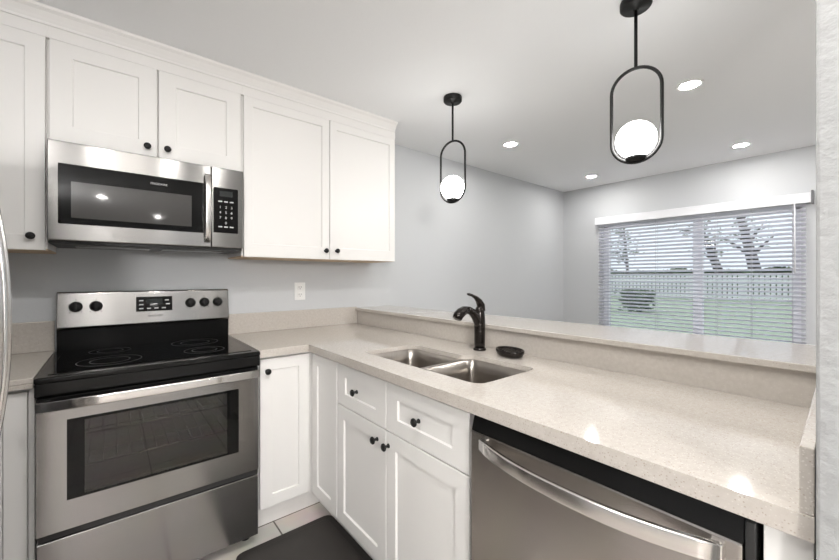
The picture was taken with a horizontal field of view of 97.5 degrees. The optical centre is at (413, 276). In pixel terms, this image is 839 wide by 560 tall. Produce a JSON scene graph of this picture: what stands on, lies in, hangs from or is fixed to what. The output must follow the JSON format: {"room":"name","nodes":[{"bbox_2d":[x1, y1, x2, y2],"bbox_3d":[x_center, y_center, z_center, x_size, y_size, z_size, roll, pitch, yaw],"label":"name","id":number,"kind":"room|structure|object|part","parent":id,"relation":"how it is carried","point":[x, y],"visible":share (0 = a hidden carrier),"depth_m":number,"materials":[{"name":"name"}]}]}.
{"room":"kitchen","nodes":[
{"label":"kitchen","id":0,"kind":"room"},
{"bbox_2d":[197,502,363,559],"bbox_3d":[1.099,1.322,-1.034,2.710,0.100,8.200,0,0,-39],"label":"floor","id":1,"kind":"structure","parent":0,"point":[268,531],"depth_m":1.85,"materials":[{"name":"tile"}]},
{"bbox_2d":[0,210,11,434],"bbox_3d":[-1.213,0.402,0.513,0.878,1.740,0.875,0,0,-39],"label":"refrigerator","id":2,"kind":"object","parent":1,"relation":"on","point":[5,279],"visible":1,"depth_m":0.81,"materials":[{"name":"grey metal"}]},
{"bbox_3d":[-0.890,0.102,0.729,0.105,1.027,0.018,0,0,-39],"label":"handle","id":3,"kind":"part","parent":2,"relation":"part of","materials":[{"name":"metal"}]},
{"bbox_2d":[0,388,36,559],"bbox_3d":[-1.715,0.825,1.408,0.436,0.893,0.648,0,0,-39],"label":"base cabinet","id":4,"kind":"object","parent":1,"relation":"on","point":[18,541],"visible":0.5,"depth_m":1.29,"materials":[{"name":"white paint"}]},
{"bbox_2d":[8,350,54,391],"bbox_3d":[-1.718,0.377,1.411,0.436,0.038,0.643,0,0,-39],"label":"countertop","id":5,"kind":"structure","parent":4,"relation":"on","point":[25,367],"depth_m":1.44,"materials":[{"name":"beige stone"}]},
{"bbox_2d":[33,289,259,559],"bbox_3d":[-1.222,0.673,1.756,0.764,1.198,0.730,0,0,-39],"label":"range","id":6,"kind":"object","parent":1,"relation":"on","point":[146,406],"visible":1,"depth_m":1.61,"materials":[{"name":"silver metal"}]},
{"bbox_3d":[-1.639,0.146,1.782,0.052,0.052,0.034,0,0,-39],"label":"knob","id":7,"kind":"part","parent":6,"relation":"part of","materials":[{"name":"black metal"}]},
{"bbox_3d":[-1.581,0.146,1.830,0.052,0.052,0.034,0,0,-39],"label":"knob","id":8,"kind":"part","parent":6,"relation":"part of","materials":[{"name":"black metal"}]},
{"bbox_2d":[33,336,259,384],"bbox_3d":[-1.226,0.368,1.762,0.764,0.021,0.618,0,0,-39],"label":"cooktop","id":9,"kind":"object","parent":6,"relation":"in","point":[70,365],"depth_m":1.64,"materials":[{"name":"black glass"}]},
{"bbox_3d":[-1.038,1.078,1.526,0.741,0.284,0.046,0,0,-39],"label":"drawer","id":10,"kind":"part","parent":6,"relation":"part of","materials":[{"name":"metal"}]},
{"bbox_2d":[35,366,259,538],"bbox_3d":[-1.188,0.670,1.709,0.741,0.480,0.615,0,0,-39],"label":"oven","id":11,"kind":"object","parent":6,"relation":"in","point":[104,452],"depth_m":1.56,"materials":[{"name":"silver metal"}]},
{"bbox_3d":[-1.265,0.146,2.088,0.052,0.052,0.034,0,0,-39],"label":"knob","id":12,"kind":"part","parent":6,"relation":"part of","materials":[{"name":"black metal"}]},
{"bbox_3d":[-1.211,0.146,2.133,0.052,0.052,0.034,0,0,-39],"label":"knob","id":13,"kind":"part","parent":6,"relation":"part of","materials":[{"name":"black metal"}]},
{"bbox_3d":[-1.158,0.146,2.177,0.052,0.052,0.034,0,0,-39],"label":"knob","id":14,"kind":"part","parent":6,"relation":"part of","materials":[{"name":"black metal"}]},
{"bbox_2d":[258,352,350,534],"bbox_3d":[-0.528,0.825,2.216,0.880,0.893,0.905,0,0,-39],"label":"base cabinet","id":15,"kind":"object","parent":1,"relation":"on","point":[298,392],"visible":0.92,"depth_m":1.89,"materials":[{"name":"white paint"}]},
{"bbox_3d":[-0.723,0.470,1.823,0.030,0.030,0.031,0,0,-39],"label":"knob","id":16,"kind":"part","parent":15,"relation":"part of","materials":[{"name":"black metal"}]},
{"bbox_3d":[-0.665,0.782,1.904,0.256,0.744,0.020,0,0,-39],"label":"door","id":17,"kind":"part","parent":15,"relation":"part of","materials":[{"name":"white paint"}]},
{"bbox_3d":[-0.449,0.782,1.871,0.020,0.744,0.272,0,0,-39],"label":"door","id":18,"kind":"part","parent":15,"relation":"part of","materials":[{"name":"white paint"}]},
{"bbox_2d":[228,323,815,543],"bbox_3d":[-0.018,0.377,1.632,0.935,0.038,2.457,0,0,-39],"label":"countertop","id":19,"kind":"structure","parent":15,"relation":"on","point":[734,453],"depth_m":0.95,"materials":[{"name":"beige stone"}]},
{"bbox_2d":[373,349,526,382],"bbox_3d":[0.109,0.480,1.592,0.440,0.204,0.760,0,0,-39],"label":"sink","id":20,"kind":"object","parent":19,"relation":"in","point":[469,370],"visible":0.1,"depth_m":1.66,"materials":[{"name":"metal"}]},
{"bbox_3d":[-0.011,0.470,1.717,0.305,0.183,0.344,0,0,-39],"label":"bowl","id":21,"kind":"part","parent":20,"relation":"part of","materials":[{"name":"metal"}]},
{"bbox_3d":[0.240,0.480,1.454,0.341,0.203,0.332,0,0,-39],"label":"bowl","id":22,"kind":"part","parent":20,"relation":"part of","materials":[{"name":"metal"}]},
{"bbox_2d":[453,293,485,350],"bbox_3d":[0.267,0.217,1.754,0.208,0.280,0.062,0,0,-39],"label":"faucet","id":23,"kind":"object","parent":19,"relation":"on","point":[477,315],"visible":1,"depth_m":1.77,"materials":[{"name":"black metal"}]},
{"bbox_3d":[0.291,0.208,1.774,0.119,0.137,0.041,0,0,-39],"label":"spout","id":24,"kind":"part","parent":23,"relation":"part of","materials":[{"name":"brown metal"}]},
{"bbox_3d":[0.301,0.123,1.782,0.115,0.092,0.045,0,0,-39],"label":"lever","id":25,"kind":"part","parent":23,"relation":"part of","materials":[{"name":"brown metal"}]},
{"bbox_2d":[496,346,524,358],"bbox_3d":[0.435,0.342,1.665,0.120,0.031,0.151,0,0,-39],"label":"soap dish","id":26,"kind":"object","parent":19,"relation":"on","point":[504,351],"visible":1,"depth_m":1.64,"materials":[{"name":"black ceramic"}]},
{"bbox_2d":[236,515,372,559],"bbox_3d":[-0.326,1.264,1.444,0.474,0.014,0.960,0,0,-39],"label":"floor mat","id":27,"kind":"object","parent":1,"relation":"on","point":[323,538],"visible":1,"depth_m":1.72,"materials":[{"name":"rubber"}]},
{"bbox_2d":[338,363,473,559],"bbox_3d":[0.124,0.825,1.611,0.639,0.893,0.850,0,0,-39],"label":"base cabinet","id":28,"kind":"object","parent":1,"relation":"on","point":[404,455],"visible":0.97,"depth_m":1.38,"materials":[{"name":"white paint"}]},
{"bbox_3d":[-0.260,0.504,1.600,0.031,0.030,0.030,0,0,-39],"label":"knob","id":29,"kind":"part","parent":28,"relation":"part of","materials":[{"name":"black metal"}]},
{"bbox_3d":[-0.228,0.504,1.602,0.020,0.188,0.401,0,0,-39],"label":"drawer","id":30,"kind":"part","parent":28,"relation":"part of","materials":[{"name":"white paint"}]},
{"bbox_3d":[-0.228,0.878,1.602,0.020,0.551,0.401,0,0,-39],"label":"door","id":31,"kind":"part","parent":28,"relation":"part of","materials":[{"name":"white paint"}]},
{"bbox_3d":[-0.158,0.655,1.476,0.031,0.030,0.030,0,0,-39],"label":"knob","id":32,"kind":"part","parent":28,"relation":"part of","materials":[{"name":"black metal"}]},
{"bbox_3d":[-0.109,0.655,1.415,0.031,0.030,0.030,0,0,-39],"label":"knob","id":33,"kind":"part","parent":28,"relation":"part of","materials":[{"name":"black metal"}]},
{"bbox_3d":[0.006,0.504,1.275,0.031,0.030,0.030,0,0,-39],"label":"knob","id":34,"kind":"part","parent":28,"relation":"part of","materials":[{"name":"black metal"}]},
{"bbox_3d":[0.037,0.878,1.278,0.020,0.551,0.433,0,0,-39],"label":"door","id":35,"kind":"part","parent":28,"relation":"part of","materials":[{"name":"white paint"}]},
{"bbox_3d":[0.037,0.504,1.278,0.020,0.188,0.433,0,0,-39],"label":"drawer","id":36,"kind":"part","parent":28,"relation":"part of","materials":[{"name":"white paint"}]},
{"bbox_2d":[471,415,763,559],"bbox_3d":[0.572,0.838,1.015,0.696,0.868,0.624,0,0,-39],"label":"dishwasher","id":37,"kind":"object","parent":1,"relation":"on","point":[532,498],"visible":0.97,"depth_m":0.82,"materials":[{"name":"silver metal"}]},
{"bbox_2d":[764,525,815,559],"bbox_3d":[0.825,0.834,0.772,0.618,0.876,0.056,0,0,-39],"label":"end panel","id":38,"kind":"object","parent":1,"relation":"on","point":[778,545],"visible":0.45,"depth_m":0.58,"materials":[{"name":"white paint"}]},
{"bbox_2d":[8,144,563,351],"bbox_3d":[-0.236,0.076,3.109,5.900,2.392,0.100,0,0,-39],"label":"wall","id":39,"kind":"structure","parent":0,"point":[501,243],"depth_m":3.23,"materials":[{"name":"grey paint"}]},
{"bbox_2d":[0,11,55,253],"bbox_3d":[-1.805,-0.586,1.521,0.439,0.949,0.357,0,0,-39],"label":"upper cabinet","id":40,"kind":"object","parent":39,"relation":"attached to","point":[23,42],"visible":0.98,"depth_m":1.50,"materials":[{"name":"white paint"}]},
{"bbox_3d":[-1.718,-1.034,1.415,0.439,0.052,0.021,0,0,-39],"label":"frame","id":41,"kind":"part","parent":40,"relation":"part of","materials":[{"name":"white paint"}]},
{"bbox_3d":[-1.568,-0.168,1.505,0.030,0.030,0.031,0,0,-39],"label":"knob","id":42,"kind":"part","parent":40,"relation":"part of","materials":[{"name":"black metal"}]},
{"bbox_3d":[-1.822,-0.115,1.541,0.439,0.007,0.305,0,0,-39],"label":"underside panel","id":43,"kind":"part","parent":40,"relation":"part of","materials":[{"name":"brown wood"}]},
{"bbox_2d":[11,321,54,353],"bbox_3d":[-1.915,0.285,1.652,0.436,0.144,0.021,0,0,-39],"label":"backsplash","id":44,"kind":"structure","parent":39,"relation":"attached to","point":[27,337],"depth_m":1.74,"materials":[{"name":"beige stone"}]},
{"bbox_2d":[47,25,241,170],"bbox_3d":[-1.338,-0.818,1.904,0.767,0.485,0.357,0,0,-39],"label":"upper cabinet","id":45,"kind":"object","parent":39,"relation":"attached to","point":[102,95],"visible":0.91,"depth_m":1.75,"materials":[{"name":"white paint"}]},
{"bbox_3d":[-1.399,-0.792,1.677,0.375,0.432,0.020,0,0,-39],"label":"door","id":46,"kind":"part","parent":45,"relation":"part of","materials":[{"name":"white paint"}]},
{"bbox_3d":[-1.251,-1.034,1.798,0.767,0.052,0.021,0,0,-39],"label":"frame","id":47,"kind":"part","parent":45,"relation":"part of","materials":[{"name":"white paint"}]},
{"bbox_2d":[47,139,242,253],"bbox_3d":[-1.314,-0.354,1.869,0.751,0.433,0.442,0,0,-39],"label":"microwave","id":48,"kind":"object","parent":45,"relation":"attached to","point":[99,198],"visible":1,"depth_m":1.69,"materials":[{"name":"silver metal"}]},
{"bbox_3d":[-1.032,-0.347,1.844,0.025,0.344,0.045,0,0,-39],"label":"handle","id":49,"kind":"part","parent":48,"relation":"part of","materials":[{"name":"metal"}]},
{"bbox_3d":[-0.982,-0.358,1.934,0.152,0.412,0.028,0,0,-39],"label":"control panel","id":50,"kind":"part","parent":48,"relation":"part of","materials":[{"name":"metal"}]},
{"bbox_3d":[-1.268,-0.622,1.751,0.030,0.030,0.031,0,0,-39],"label":"knob","id":51,"kind":"part","parent":45,"relation":"part of","materials":[{"name":"black metal"}]},
{"bbox_3d":[-1.206,-0.624,1.802,0.030,0.030,0.031,0,0,-39],"label":"knob","id":52,"kind":"part","parent":45,"relation":"part of","materials":[{"name":"black metal"}]},
{"bbox_3d":[-1.105,-0.792,1.919,0.374,0.432,0.020,0,0,-39],"label":"door","id":53,"kind":"part","parent":45,"relation":"part of","materials":[{"name":"white paint"}]},
{"bbox_2d":[228,307,356,334],"bbox_3d":[-0.799,0.295,2.568,0.914,0.126,0.021,0,0,-39],"label":"backsplash","id":54,"kind":"structure","parent":39,"relation":"attached to","point":[239,323],"depth_m":2.51,"materials":[{"name":"beige stone"}]},
{"bbox_2d":[294,282,304,299],"bbox_3d":[-0.798,0.101,2.578,0.078,0.122,0.009,0,0,-39],"label":"wall outlet","id":55,"kind":"object","parent":39,"relation":"attached to","point":[299,288],"visible":1,"depth_m":2.58,"materials":[{"name":"white plastic"}]},
{"bbox_2d":[228,86,394,262],"bbox_3d":[-0.635,-0.586,2.481,1.050,0.949,0.357,0,0,-39],"label":"upper cabinet","id":56,"kind":"object","parent":39,"relation":"attached to","point":[319,185],"visible":0.98,"depth_m":2.30,"materials":[{"name":"white paint"}]},
{"bbox_3d":[-0.749,-0.560,2.210,0.516,0.896,0.020,0,0,-39],"label":"door","id":57,"kind":"part","parent":56,"relation":"part of","materials":[{"name":"white paint"}]},
{"bbox_3d":[-0.651,-0.115,2.501,1.050,0.007,0.305,0,0,-39],"label":"underside panel","id":58,"kind":"part","parent":56,"relation":"part of","materials":[{"name":"brown wood"}]},
{"bbox_3d":[-0.548,-1.034,2.375,1.050,0.052,0.021,0,0,-39],"label":"frame","id":59,"kind":"part","parent":56,"relation":"part of","materials":[{"name":"white paint"}]},
{"bbox_3d":[-0.345,-0.560,2.542,0.519,0.896,0.020,0,0,-39],"label":"door","id":60,"kind":"part","parent":56,"relation":"part of","materials":[{"name":"white paint"}]},
{"bbox_2d":[34,0,815,191],"bbox_3d":[2.332,-1.170,-0.023,5.900,0.100,8.200,0,0,-39],"label":"ceiling","id":61,"kind":"structure","parent":0,"point":[539,75],"depth_m":1.95,"materials":[{"name":"white paint"}]},
{"bbox_2d":[0,0,397,132],"bbox_3d":[-1.143,-1.089,1.858,2.612,0.062,0.064,0,0,-39],"label":"trim","id":62,"kind":"structure","parent":61,"relation":"attached to","point":[32,10],"depth_m":1.81,"materials":[{"name":"white paint"}]},
{"bbox_2d":[440,93,465,203],"bbox_3d":[0.243,-0.789,2.293,0.147,0.662,0.147,0,0,-7],"label":"pendant light","id":63,"kind":"object","parent":61,"relation":"hanging from","point":[453,188],"visible":1,"depth_m":2.25,"materials":[{"name":"black metal"}]},
{"bbox_3d":[0.243,-0.555,2.293,0.147,0.147,0.147,0,0,-39],"label":"lamp shade","id":64,"kind":"part","parent":63,"relation":"part of","materials":[{"name":"white glass"}]},
{"bbox_3d":[0.243,-0.965,2.293,0.013,0.241,0.013,0,0,-39],"label":"rod","id":65,"kind":"part","parent":63,"relation":"part of","materials":[{"name":"black metal"}]},
{"bbox_2d":[502,141,518,147],"bbox_3d":[0.819,-1.118,3.108,0.140,0.005,0.140,0,0,-39],"label":"recessed light","id":66,"kind":"object","parent":61,"relation":"in","point":[509,144],"visible":1,"depth_m":3.11,"materials":[{"name":"white plastic"}]},
{"bbox_2d":[585,175,597,177],"bbox_3d":[1.983,-1.118,4.101,0.140,0.005,0.140,0,0,-39],"label":"recessed light","id":67,"kind":"object","parent":61,"relation":"in","point":[588,176],"visible":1,"depth_m":4.09,"materials":[{"name":"white plastic"}]},
{"bbox_2d":[610,0,663,163],"bbox_3d":[0.901,-0.789,1.491,0.147,0.662,0.147,0,0,-7],"label":"pendant light","id":68,"kind":"object","parent":61,"relation":"hanging from","point":[635,140],"visible":1,"depth_m":1.46,"materials":[{"name":"white glass"}]},
{"bbox_3d":[0.901,-0.965,1.491,0.013,0.241,0.013,0,0,-39],"label":"rod","id":69,"kind":"part","parent":68,"relation":"part of","materials":[{"name":"black metal"}]},
{"bbox_3d":[0.901,-0.555,1.491,0.147,0.147,0.147,0,0,-39],"label":"lamp shade","id":70,"kind":"part","parent":68,"relation":"part of","materials":[{"name":"white glass"}]},
{"bbox_2d":[675,78,704,90],"bbox_3d":[1.611,-1.118,2.146,0.140,0.005,0.140,0,0,-39],"label":"recessed light","id":71,"kind":"object","parent":61,"relation":"in","point":[691,84],"visible":1,"depth_m":2.14,"materials":[{"name":"white plastic"}]},
{"bbox_2d":[730,142,751,147],"bbox_3d":[2.784,-1.118,3.129,0.140,0.005,0.140,0,0,-39],"label":"recessed light","id":72,"kind":"object","parent":61,"relation":"in","point":[739,145],"visible":1,"depth_m":3.12,"materials":[{"name":"white plastic"}]},
{"bbox_2d":[564,145,815,344],"bbox_3d":[4.567,0.076,1.810,0.120,2.392,8.000,0,0,-39],"label":"wall","id":73,"kind":"structure","parent":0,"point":[793,171],"depth_m":3.91,"materials":[{"name":"grey paint"}]},
{"bbox_2d":[604,207,800,343],"bbox_3d":[2.875,0.022,3.869,0.065,1.300,1.670,0,0,-39],"label":"window","id":74,"kind":"structure","parent":73,"relation":"attached to","point":[794,285],"depth_m":3.76,"materials":[{"name":"white plastic"}]},
{"bbox_2d":[595,190,813,343],"bbox_3d":[2.804,-0.027,3.800,0.082,1.407,1.806,0,0,-39],"label":"window blind","id":75,"kind":"object","parent":73,"relation":"attached to","point":[808,197],"visible":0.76,"depth_m":3.63,"materials":[{"name":"white plastic"}]},
{"bbox_3d":[2.647,0.002,4.006,0.063,1.310,0.003,0,0,-39],"label":"ladder cord","id":76,"kind":"part","parent":75,"relation":"part of","materials":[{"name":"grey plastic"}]},
{"bbox_3d":[2.974,0.002,3.607,0.063,1.310,0.003,0,0,-39],"label":"ladder cord","id":77,"kind":"part","parent":75,"relation":"part of","materials":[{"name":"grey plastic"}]},
{"bbox_3d":[3.135,0.002,3.410,0.063,1.310,0.003,0,0,-39],"label":"ladder cord","id":78,"kind":"part","parent":75,"relation":"part of","materials":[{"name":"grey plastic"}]},
{"bbox_2d":[816,0,838,559],"bbox_3d":[1.060,0.076,0.835,1.120,2.392,0.139,0,0,-39],"label":"wall","id":79,"kind":"structure","parent":0,"point":[827,11],"depth_m":0.52,"materials":[{"name":"grey paint"}]},
{"bbox_2d":[799,388,815,515],"bbox_3d":[0.835,0.307,0.760,0.642,0.102,0.027,0,0,-39],"label":"backsplash","id":80,"kind":"structure","parent":79,"relation":"attached to","point":[807,447],"depth_m":0.56,"materials":[{"name":"beige stone"}]},
{"label":"outside","id":81,"kind":"structure","parent":0,"visible":0},
{"bbox_2d":[611,291,791,342],"bbox_3d":[34.965,1.472,31.914,85.030,0.200,120.000,0,0,-39],"label":"lawn","id":82,"kind":"structure","parent":81,"point":[770,302],"depth_m":12.11,"materials":[{"name":"green plant"}]},
{"bbox_2d":[611,228,643,287],"bbox_3d":[15.882,-2.110,27.800,2.761,6.976,3.570,0,0,-39],"label":"tree","id":83,"kind":"object","parent":82,"relation":"on","point":[623,228],"visible":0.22,"depth_m":27.55,"materials":[{"name":"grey plant"}]},
{"bbox_2d":[614,289,656,311],"bbox_3d":[8.690,0.935,14.277,2.497,1.004,1.173,0,0,-39],"label":"air conditioner","id":84,"kind":"object","parent":82,"relation":"on","point":[624,289],"visible":0.51,"depth_m":14.07,"materials":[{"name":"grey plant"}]},
{"bbox_2d":[611,275,791,302],"bbox_3d":[15.855,0.642,23.031,0.170,1.460,26.500,0,0,-39],"label":"picket fence","id":85,"kind":"object","parent":82,"relation":"on","point":[768,289],"visible":0.17,"depth_m":20.97,"materials":[{"name":"white wood"}]},
{"bbox_3d":[15.888,0.222,22.928,0.049,0.100,26.300,0,0,-39],"label":"rail","id":86,"kind":"part","parent":85,"relation":"part of","materials":[{"name":"white wood"}]},
{"bbox_2d":[611,266,791,294],"bbox_3d":[20.655,0.399,27.893,3.463,2.342,20.583,0,0,-39],"label":"fence","id":87,"kind":"object","parent":82,"relation":"on","point":[784,266],"visible":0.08,"depth_m":26.43,"materials":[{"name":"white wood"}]},
{"bbox_2d":[673,220,732,297],"bbox_3d":[18.522,-2.623,24.412,2.318,8.102,4.540,0,0,-26],"label":"tree","id":88,"kind":"object","parent":82,"relation":"on","point":[708,220],"visible":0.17,"depth_m":23.43,"materials":[{"name":"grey plant"}]},
{"bbox_2d":[713,217,773,294],"bbox_3d":[25.134,-2.797,27.744,3.145,8.444,4.287,0,0,-39],"label":"tree","id":89,"kind":"object","parent":82,"relation":"on","point":[740,217],"visible":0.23,"depth_m":27.36,"materials":[{"name":"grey plant"}]},
{"bbox_3d":[0.395,0.766,1.970,0.128,1.012,2.461,0,0,-39],"label":"wall","id":90,"kind":"structure","parent":0,"visible":0},
{"bbox_2d":[355,305,815,373],"bbox_3d":[0.485,0.248,2.045,0.443,0.021,2.459,0,0,-39],"label":"bar","id":91,"kind":"object","parent":90,"relation":"on","point":[772,354],"visible":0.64,"depth_m":1.40,"materials":[{"name":"beige stone"}]},
{"bbox_2d":[357,311,815,407],"bbox_3d":[0.336,0.308,1.923,0.021,0.098,2.416,0,0,-39],"label":"backsplash","id":92,"kind":"structure","parent":90,"relation":"attached to","point":[797,388],"depth_m":1.31,"materials":[{"name":"beige stone"}]}
]}

